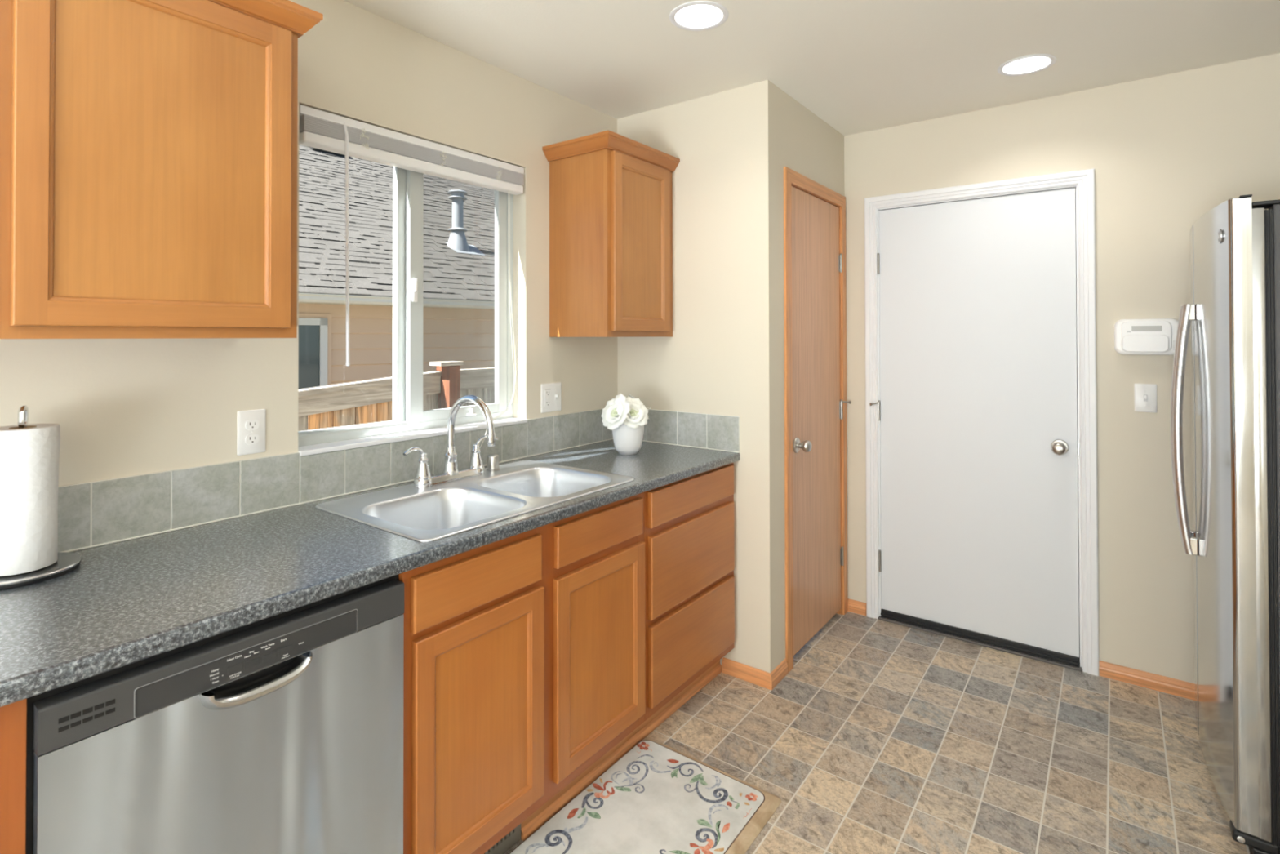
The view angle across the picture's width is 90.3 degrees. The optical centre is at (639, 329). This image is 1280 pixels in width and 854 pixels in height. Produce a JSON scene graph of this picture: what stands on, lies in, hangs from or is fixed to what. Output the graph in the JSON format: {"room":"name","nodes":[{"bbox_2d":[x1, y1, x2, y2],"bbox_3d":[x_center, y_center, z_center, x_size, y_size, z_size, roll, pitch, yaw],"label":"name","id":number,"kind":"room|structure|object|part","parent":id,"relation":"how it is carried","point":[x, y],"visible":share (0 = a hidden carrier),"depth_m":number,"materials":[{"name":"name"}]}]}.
{"room":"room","nodes":[
{"label":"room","id":0,"kind":"room"},
{"bbox_2d":[0,0,617,486],"bbox_3d":[-1.542,0.199,1.179,0.140,2.413,6.651,-1,-1,37],"label":"wall","id":1,"kind":"structure","parent":0,"point":[121,407],"depth_m":1.90,"materials":[{"name":"paint"}]},
{"bbox_2d":[0,0,323,338],"bbox_3d":[-1.221,-0.371,1.204,0.351,0.778,1.068,-1,-1,37],"label":"upper cabinet","id":2,"kind":"object","parent":1,"relation":"attached to","point":[148,148],"visible":1,"depth_m":1.28,"materials":[{"name":"brown wood"}]},
{"bbox_3d":[-1.222,-0.734,1.208,0.351,0.054,1.068,-1,-1,37],"label":"crown moulding","id":3,"kind":"part","parent":2,"relation":"part of","materials":[{"name":"brown wood"}]},
{"bbox_2d":[236,408,266,455],"bbox_3d":[-1.047,0.276,1.719,0.008,0.118,0.070,-1,-1,37],"label":"wall outlet","id":4,"kind":"object","parent":1,"relation":"attached to","point":[251,430],"visible":1,"depth_m":1.72,"materials":[{"name":"white plastic"}]},
{"bbox_2d":[57,408,739,552],"bbox_3d":[-0.740,0.421,1.599,0.640,0.147,2.986,-1,-1,37],"label":"tile backsplash","id":5,"kind":"structure","parent":1,"relation":"attached to","point":[91,514],"depth_m":1.80,"materials":[{"name":"grey tile"}]},
{"bbox_2d":[297,166,513,446],"bbox_3d":[-0.790,-0.148,2.232,0.083,1.002,0.878,-1,-1,37],"label":"window","id":6,"kind":"structure","parent":1,"relation":"in","point":[408,414],"depth_m":2.21,"materials":[{"name":"white plastic"}]},
{"bbox_3d":[-0.938,-0.149,2.070,0.026,0.942,0.382,-1,-1,37],"label":"fixed sash","id":7,"kind":"part","parent":6,"relation":"part of","materials":[{"name":"grey plastic"}]},
{"bbox_2d":[299,104,524,447],"bbox_3d":[-0.730,-0.083,2.185,0.081,1.126,0.868,-1,-1,37],"label":"window blind","id":8,"kind":"object","parent":6,"relation":"attached to","point":[318,129],"visible":0.91,"depth_m":2.07,"materials":[{"name":"white plastic"}]},
{"bbox_3d":[-0.855,-0.595,1.982,0.006,0.063,0.030,-1,-1,37],"label":"ladder cord","id":9,"kind":"part","parent":8,"relation":"part of","materials":[{"name":"beige fabric"}]},
{"bbox_3d":[-0.732,-0.555,2.190,0.045,0.034,0.852,-1,-1,37],"label":"rail","id":10,"kind":"part","parent":8,"relation":"part of","materials":[{"name":"white plastic"}]},
{"bbox_3d":[-0.683,-0.593,2.212,0.006,0.058,0.031,-1,-1,37],"label":"ladder cord","id":11,"kind":"part","parent":8,"relation":"part of","materials":[{"name":"beige fabric"}]},
{"bbox_3d":[-0.539,-0.060,2.394,0.016,1.084,0.225,0,-1,31],"label":"lift cord","id":12,"kind":"part","parent":8,"relation":"part of","materials":[{"name":"white fabric"}]},
{"bbox_3d":[-0.532,-0.592,2.415,0.006,0.063,0.032,-1,-1,37],"label":"ladder cord","id":13,"kind":"part","parent":8,"relation":"part of","materials":[{"name":"beige fabric"}]},
{"bbox_3d":[-0.671,-0.148,2.376,0.024,0.940,0.438,-1,-1,37],"label":"sliding sash","id":14,"kind":"part","parent":6,"relation":"part of","materials":[{"name":"grey plastic"}]},
{"bbox_2d":[297,417,527,456],"bbox_3d":[-0.739,0.357,2.189,0.086,0.015,0.876,-1,-1,37],"label":"trim","id":15,"kind":"structure","parent":1,"relation":"attached to","point":[308,450],"depth_m":2.08,"materials":[{"name":"white paint"}]},
{"bbox_2d":[541,382,561,413],"bbox_3d":[-0.361,0.280,2.631,0.018,0.118,0.116,-1,-1,37],"label":"wall outlet","id":16,"kind":"object","parent":1,"relation":"attached to","point":[551,393],"visible":1,"depth_m":2.63,"materials":[{"name":"white plastic"}]},
{"bbox_2d":[542,129,679,337],"bbox_3d":[-0.112,-0.358,2.694,0.351,0.778,0.490,-1,-1,37],"label":"upper cabinet","id":17,"kind":"object","parent":1,"relation":"attached to","point":[611,193],"visible":1,"depth_m":2.55,"materials":[{"name":"brown wood"}]},
{"bbox_3d":[-0.112,-0.721,2.697,0.351,0.054,0.490,-1,-1,37],"label":"crown moulding","id":18,"kind":"part","parent":17,"relation":"part of","materials":[{"name":"brown wood"}]},
{"bbox_3d":[0.001,-0.346,2.634,0.019,0.752,0.450,-1,-1,37],"label":"frame","id":19,"kind":"part","parent":17,"relation":"part of","materials":[{"name":"brown wood"}]},
{"bbox_3d":[0.010,-0.342,2.613,0.019,0.697,0.382,-1,-1,37],"label":"door","id":20,"kind":"part","parent":17,"relation":"part of","materials":[{"name":"brown wood"}]},
{"bbox_2d":[520,663,721,840],"bbox_3d":[0.007,1.399,2.203,0.012,0.028,1.110,-1,-1,37],"label":"trim","id":21,"kind":"structure","parent":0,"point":[587,780],"depth_m":2.07,"materials":[{"name":"brown wood"}]},
{"bbox_2d":[617,80,782,672],"bbox_3d":[0.237,0.212,2.804,0.771,2.413,0.110,-1,-1,37],"label":"wall","id":22,"kind":"structure","parent":0,"point":[722,356],"depth_m":2.62,"materials":[{"name":"paint"}]},
{"bbox_2d":[721,657,787,689],"bbox_3d":[0.474,1.388,2.630,0.224,0.058,0.154,-1,-1,37],"label":"baseboard","id":23,"kind":"structure","parent":22,"relation":"attached to","point":[767,680],"depth_m":2.57,"materials":[{"name":"brown wood"}]},
{"bbox_2d":[342,0,1279,136],"bbox_3d":[-0.331,-1.029,0.225,3.240,0.020,6.751,-1,-1,37],"label":"ceiling","id":24,"kind":"structure","parent":0,"point":[859,66],"depth_m":2.24,"materials":[{"name":"paint"}]},
{"bbox_2d":[669,0,728,31],"bbox_3d":[0.188,-1.042,2.036,0.188,0.089,0.188,-1,-1,37],"label":"recessed light","id":25,"kind":"object","parent":24,"relation":"in","point":[697,15],"visible":0.93,"depth_m":2.09,"materials":[{"name":"white paint"}]},
{"bbox_2d":[997,53,1056,75],"bbox_3d":[1.461,-1.041,2.409,0.192,0.089,0.192,-1,-1,37],"label":"recessed light","id":26,"kind":"object","parent":24,"relation":"in","point":[1031,64],"visible":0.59,"depth_m":2.46,"materials":[{"name":"white paint"}]},
{"bbox_2d":[779,88,844,661],"bbox_3d":[0.769,0.213,2.966,0.110,2.413,0.784,-1,-1,37],"label":"wall","id":27,"kind":"structure","parent":0,"point":[809,146],"depth_m":2.77,"materials":[{"name":"paint"}]},
{"bbox_2d":[783,166,847,672],"bbox_3d":[0.826,0.371,2.938,0.012,2.096,0.738,-1,-1,37],"label":"trim","id":28,"kind":"structure","parent":27,"relation":"attached to","point":[791,177],"depth_m":2.67,"materials":[{"name":"brown wood"}]},
{"bbox_2d":[791,184,850,655],"bbox_3d":[0.808,0.397,2.962,0.172,2.045,0.670,-1,-1,37],"label":"door","id":29,"kind":"structure","parent":27,"relation":"in","point":[816,257],"depth_m":2.93,"materials":[{"name":"brown wood"}]},
{"bbox_3d":[0.700,0.497,2.726,0.066,0.066,0.066,-1,-1,37],"label":"knob","id":30,"kind":"part","parent":29,"relation":"part of","materials":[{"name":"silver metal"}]},
{"bbox_2d":[503,610,1249,853],"bbox_3d":[-0.279,1.418,0.165,3.120,0.050,6.751,-1,-1,37],"label":"floor","id":31,"kind":"structure","parent":0,"point":[880,736],"depth_m":2.12,"materials":[{"name":"tile"}]},
{"bbox_2d":[0,697,26,853],"bbox_3d":[-1.392,0.905,0.724,0.630,0.768,0.912,-1,-1,37],"label":"base cabinet","id":32,"kind":"object","parent":31,"relation":"on","point":[13,716],"visible":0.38,"depth_m":0.91,"materials":[{"name":"orange wood"}]},
{"bbox_2d":[0,439,740,706],"bbox_3d":[-0.754,0.511,1.578,0.640,0.032,3.036,-1,-1,37],"label":"countertop","id":33,"kind":"structure","parent":32,"relation":"on","point":[128,602],"depth_m":1.28,"materials":[{"name":"grey laminate"}]},
{"bbox_2d":[0,404,81,590],"bbox_3d":[-1.243,0.322,1.282,0.181,0.340,0.181,-1,-1,37],"label":"paper towel holder","id":34,"kind":"object","parent":33,"relation":"on","point":[66,562],"visible":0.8,"depth_m":1.27,"materials":[{"name":"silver metal"}]},
{"bbox_2d":[0,423,60,576],"bbox_3d":[-1.243,0.336,1.282,0.111,0.280,0.111,-1,-1,37],"label":"paper towel roll","id":35,"kind":"object","parent":34,"relation":"on","point":[29,456],"visible":0.95,"depth_m":1.25,"materials":[{"name":"white paper"}]},
{"bbox_2d":[403,395,497,488],"bbox_3d":[-0.608,0.352,2.080,0.276,0.284,0.276,0,-1,-10],"label":"kitchen faucet","id":36,"kind":"object","parent":33,"relation":"on","point":[451,473],"visible":1,"depth_m":2.07,"materials":[{"name":"silver metal"}]},
{"bbox_3d":[-0.702,0.384,1.980,0.015,0.036,0.086,0,-1,23],"label":"lever","id":37,"kind":"part","parent":36,"relation":"part of","materials":[{"name":"silver metal"}]},
{"bbox_3d":[-0.686,0.441,2.014,0.057,0.105,0.057,-1,-1,37],"label":"handle","id":38,"kind":"part","parent":36,"relation":"part of","materials":[{"name":"silver metal"}]},
{"bbox_3d":[-0.623,0.481,2.098,0.054,0.026,0.266,-1,-1,37],"label":"plate","id":39,"kind":"part","parent":36,"relation":"part of","materials":[{"name":"silver metal"}]},
{"bbox_3d":[-0.623,0.429,2.098,0.053,0.090,0.053,-1,-1,37],"label":"spout","id":40,"kind":"part","parent":36,"relation":"part of","materials":[{"name":"silver metal"}]},
{"bbox_3d":[-0.543,0.301,2.040,0.223,0.184,0.023,-1,-1,37],"label":"spout","id":41,"kind":"part","parent":36,"relation":"part of","materials":[{"name":"silver metal"}]},
{"bbox_3d":[-0.561,0.443,2.182,0.057,0.105,0.057,-1,-1,37],"label":"handle","id":42,"kind":"part","parent":36,"relation":"part of","materials":[{"name":"silver metal"}]},
{"bbox_3d":[-0.532,0.386,2.208,0.086,0.036,0.015,0,-1,-40],"label":"lever","id":43,"kind":"part","parent":36,"relation":"part of","materials":[{"name":"silver metal"}]},
{"bbox_2d":[315,460,634,541],"bbox_3d":[-0.465,0.585,1.955,0.538,0.184,0.818,-1,-1,37],"label":"sink","id":44,"kind":"object","parent":33,"relation":"in","point":[437,512],"visible":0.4,"depth_m":1.95,"materials":[{"name":"silver metal"}]},
{"bbox_3d":[-0.541,0.579,1.776,0.374,0.174,0.358,-1,-1,37],"label":"bowl","id":45,"kind":"part","parent":44,"relation":"part of","materials":[{"name":"silver metal"}]},
{"bbox_2d":[486,453,499,471],"bbox_3d":[-0.520,0.469,2.253,0.047,0.052,0.047,-1,-1,37],"label":"air gap","id":46,"kind":"object","parent":44,"relation":"on","point":[492,459],"visible":1,"depth_m":2.24,"materials":[{"name":"silver metal"}]},
{"bbox_3d":[-0.310,0.581,2.086,0.374,0.174,0.352,-1,-1,37],"label":"bowl","id":47,"kind":"part","parent":44,"relation":"part of","materials":[{"name":"silver metal"}]},
{"bbox_2d":[612,417,644,454],"bbox_3d":[-0.049,0.428,2.595,0.131,0.150,0.131,-1,-1,37],"label":"flower vase","id":48,"kind":"object","parent":33,"relation":"on","point":[627,441],"visible":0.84,"depth_m":2.54,"materials":[{"name":"white ceramic"}]},
{"bbox_2d":[600,393,629,430],"bbox_3d":[-0.088,0.355,2.538,0.110,0.199,0.131,0,-1,-20],"label":"rose","id":49,"kind":"object","parent":48,"relation":"in","point":[611,420],"visible":0.94,"depth_m":2.53,"materials":[{"name":"white plant"}]},
{"bbox_2d":[616,395,648,429],"bbox_3d":[-0.029,0.356,2.549,0.118,0.176,0.090,0,-1,10],"label":"rose","id":50,"kind":"object","parent":48,"relation":"in","point":[637,410],"visible":0.88,"depth_m":2.55,"materials":[{"name":"white plant"}]},
{"bbox_2d":[25,573,404,853],"bbox_3d":[-0.919,0.965,1.317,0.624,0.874,0.603,-1,-1,37],"label":"dishwasher","id":51,"kind":"object","parent":31,"relation":"on","point":[282,733],"visible":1,"depth_m":1.13,"materials":[{"name":"silver metal"}]},
{"bbox_3d":[-0.685,0.591,1.149,0.001,0.046,0.366,-1,-1,37],"label":"inset panel","id":52,"kind":"part","parent":51,"relation":"part of","materials":[{"name":"grey"}]},
{"bbox_3d":[-0.685,0.640,1.147,0.042,0.048,0.186,-1,-1,37],"label":"pocket handle","id":53,"kind":"part","parent":51,"relation":"part of","materials":[{"name":"silver metal"}]},
{"bbox_2d":[399,492,645,853],"bbox_3d":[-0.490,0.916,1.935,0.630,0.768,0.898,-1,-1,37],"label":"base cabinet","id":54,"kind":"object","parent":31,"relation":"on","point":[524,652],"visible":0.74,"depth_m":1.65,"materials":[{"name":"orange wood"}]},
{"bbox_3d":[-0.387,0.613,1.567,0.018,0.122,0.391,-1,-1,37],"label":"drawer","id":55,"kind":"part","parent":54,"relation":"part of","materials":[{"name":"orange wood"}]},
{"bbox_3d":[-0.383,0.974,1.568,0.019,0.559,0.394,-1,-1,37],"label":"door","id":56,"kind":"part","parent":54,"relation":"part of","materials":[{"name":"orange wood"}]},
{"bbox_3d":[-0.115,0.609,1.933,0.018,0.116,0.397,-1,-1,37],"label":"drawer","id":57,"kind":"part","parent":54,"relation":"part of","materials":[{"name":"orange wood"}]},
{"bbox_3d":[-0.112,0.976,1.931,0.019,0.560,0.410,-1,-1,37],"label":"door","id":58,"kind":"part","parent":54,"relation":"part of","materials":[{"name":"orange wood"}]},
{"bbox_2d":[504,659,719,853],"bbox_3d":[-0.127,1.356,2.048,0.016,0.111,1.519,-1,-1,37],"label":"board","id":59,"kind":"object","parent":31,"relation":"on","point":[638,728],"visible":0.11,"depth_m":2.08,"materials":[{"name":"brown wood"}]},
{"bbox_2d":[484,823,520,853],"bbox_3d":[-0.424,1.351,1.630,0.007,0.102,0.317,-1,-1,37],"label":"vent register","id":60,"kind":"object","parent":59,"relation":"attached to","point":[513,836],"visible":0.19,"depth_m":1.72,"materials":[{"name":"grey metal"}]},
{"bbox_2d":[508,737,781,853],"bbox_3d":[-0.004,1.401,1.751,0.506,0.015,0.768,-1,-1,37],"label":"kitchen mat","id":61,"kind":"object","parent":31,"relation":"on","point":[657,797],"visible":1,"depth_m":1.84,"materials":[{"name":"beige fabric"}]},
{"bbox_2d":[644,462,734,720],"bbox_3d":[-0.037,0.921,2.545,0.628,0.768,0.620,-1,-1,37],"label":"base cabinet","id":62,"kind":"object","parent":31,"relation":"on","point":[689,522],"visible":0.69,"depth_m":2.30,"materials":[{"name":"orange wood"}]},
{"bbox_3d":[0.205,0.607,2.362,0.018,0.120,0.574,-1,-1,37],"label":"drawer","id":63,"kind":"part","parent":62,"relation":"part of","materials":[{"name":"orange wood"}]},
{"bbox_3d":[0.206,1.131,2.357,0.018,0.268,0.574,-1,-1,37],"label":"drawer","id":64,"kind":"part","parent":62,"relation":"part of","materials":[{"name":"orange wood"}]},
{"bbox_3d":[0.205,0.835,2.360,0.018,0.276,0.574,-1,-1,37],"label":"drawer","id":65,"kind":"part","parent":62,"relation":"part of","materials":[{"name":"orange wood"}]},
{"bbox_2d":[1170,194,1279,853],"bbox_3d":[2.118,0.527,1.827,0.909,1.757,0.904,-1,-1,37],"label":"refrigerator","id":66,"kind":"object","parent":31,"relation":"on","point":[1233,312],"visible":1,"depth_m":1.68,"materials":[{"name":"grey metal"}]},
{"bbox_3d":[1.804,0.319,2.123,0.055,0.799,0.028,-1,-1,37],"label":"handle","id":67,"kind":"part","parent":66,"relation":"part of","materials":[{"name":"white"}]},
{"bbox_3d":[1.749,0.318,2.049,0.055,0.799,0.028,-1,-1,37],"label":"handle","id":68,"kind":"part","parent":66,"relation":"part of","materials":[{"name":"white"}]},
{"bbox_3d":[1.979,0.487,2.215,0.106,1.661,0.448,-1,-1,37],"label":"door","id":69,"kind":"part","parent":66,"relation":"part of","materials":[{"name":"silver metal"}]},
{"bbox_2d":[844,53,1279,683],"bbox_3d":[1.973,0.208,2.633,2.439,2.413,0.120,-1,-1,37],"label":"wall","id":70,"kind":"structure","parent":0,"point":[1163,151],"depth_m":2.56,"materials":[{"name":"paint"}]},
{"bbox_2d":[847,598,866,615],"bbox_3d":[1.087,1.393,3.199,0.097,0.058,0.012,-1,-1,37],"label":"baseboard","id":71,"kind":"structure","parent":70,"relation":"attached to","point":[853,606],"depth_m":3.19,"materials":[{"name":"brown wood"}]},
{"bbox_2d":[869,185,1082,671],"bbox_3d":[1.511,0.406,2.933,0.855,2.023,0.182,-1,-1,37],"label":"door","id":72,"kind":"structure","parent":70,"relation":"in","point":[978,402],"depth_m":2.88,"materials":[{"name":"white paint"}]},
{"bbox_3d":[1.761,0.498,2.675,0.064,0.064,0.068,-1,-1,37],"label":"knob","id":73,"kind":"part","parent":72,"relation":"part of","materials":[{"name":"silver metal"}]},
{"bbox_3d":[1.840,0.500,2.672,0.005,0.060,0.031,-1,-1,37],"label":"strike plate","id":74,"kind":"part","parent":72,"relation":"part of","materials":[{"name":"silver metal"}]},
{"bbox_2d":[864,168,1098,675],"bbox_3d":[1.501,0.379,2.896,0.935,2.078,0.019,-1,-1,37],"label":"trim","id":75,"kind":"structure","parent":70,"relation":"attached to","point":[1084,180],"depth_m":2.65,"materials":[{"name":"white paint"}]},
{"bbox_2d":[1133,383,1156,413],"bbox_3d":[2.003,0.272,2.523,0.070,0.112,0.018,-1,-1,37],"label":"light switch","id":76,"kind":"object","parent":70,"relation":"attached to","point":[1145,394],"visible":1,"depth_m":2.53,"materials":[{"name":"white plastic"}]},
{"bbox_2d":[1114,318,1178,355],"bbox_3d":[2.002,0.029,2.515,0.208,0.143,0.036,-1,-1,37],"label":"alarm keypad","id":77,"kind":"object","parent":70,"relation":"attached to","point":[1153,336],"visible":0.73,"depth_m":2.50,"materials":[{"name":"white plastic"}]},
{"bbox_3d":[1.992,0.027,2.509,0.157,0.126,0.006,-1,-1,37],"label":"panel","id":78,"kind":"part","parent":77,"relation":"part of","materials":[{"name":"white plastic"}]},
{"bbox_2d":[1098,660,1195,700],"bbox_3d":[2.357,1.381,2.254,1.188,0.058,0.012,-1,-1,37],"label":"baseboard","id":79,"kind":"structure","parent":70,"relation":"attached to","point":[1175,686],"depth_m":2.51,"materials":[{"name":"brown wood"}]},
{"label":"outside","id":80,"kind":"structure","parent":0,"visible":0},
{"bbox_3d":[-12.091,2.260,12.103,29.859,0.050,55.000,-1,-1,37],"label":"ground","id":81,"kind":"structure","parent":80,"visible":0},
{"bbox_2d":[297,144,494,430],"bbox_3d":[-4.048,-1.198,10.627,7.914,6.857,14.930,-1,-1,44],"label":"house","id":82,"kind":"structure","parent":81,"relation":"on","point":[459,265],"depth_m":7.53,"materials":[{"name":"beige"}]},
{"bbox_3d":[-3.726,0.570,5.882,0.008,1.295,1.485,-1,-1,44],"label":"pane","id":83,"kind":"part","parent":82,"relation":"part of","materials":[{"name":"grey"}]},
{"bbox_3d":[-3.738,0.572,5.893,0.040,1.470,1.675,-1,-1,44],"label":"window trim","id":84,"kind":"part","parent":82,"relation":"part of","materials":[{"name":"beige"}]},
{"bbox_2d":[309,146,343,156],"bbox_3d":[-5.326,-3.095,10.813,0.326,0.259,0.500,-1,-1,44],"label":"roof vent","id":85,"kind":"object","parent":82,"relation":"attached to","point":[313,149],"depth_m":10.67,"materials":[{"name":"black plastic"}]},
{"bbox_2d":[297,360,494,431],"bbox_3d":[-1.268,1.184,4.675,0.220,1.914,7.000,-1,-1,37],"label":"wooden fence","id":86,"kind":"object","parent":81,"relation":"on","point":[369,401],"visible":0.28,"depth_m":4.15,"materials":[{"name":"beige wood"}]},
{"bbox_3d":[-2.409,0.494,3.212,0.036,0.352,3.280,-1,-1,37],"label":"rail","id":87,"kind":"part","parent":86,"relation":"part of","materials":[{"name":"beige wood"}]},
{"bbox_3d":[-1.372,1.197,4.530,0.175,1.885,0.093,-1,-1,37],"label":"post","id":88,"kind":"part","parent":86,"relation":"part of","materials":[{"name":"brown wood"}]},
{"bbox_3d":[-0.295,0.398,6.052,0.036,0.118,3.640,-1,-1,37],"label":"rail","id":89,"kind":"part","parent":86,"relation":"part of","materials":[{"name":"beige wood"}]}
]}

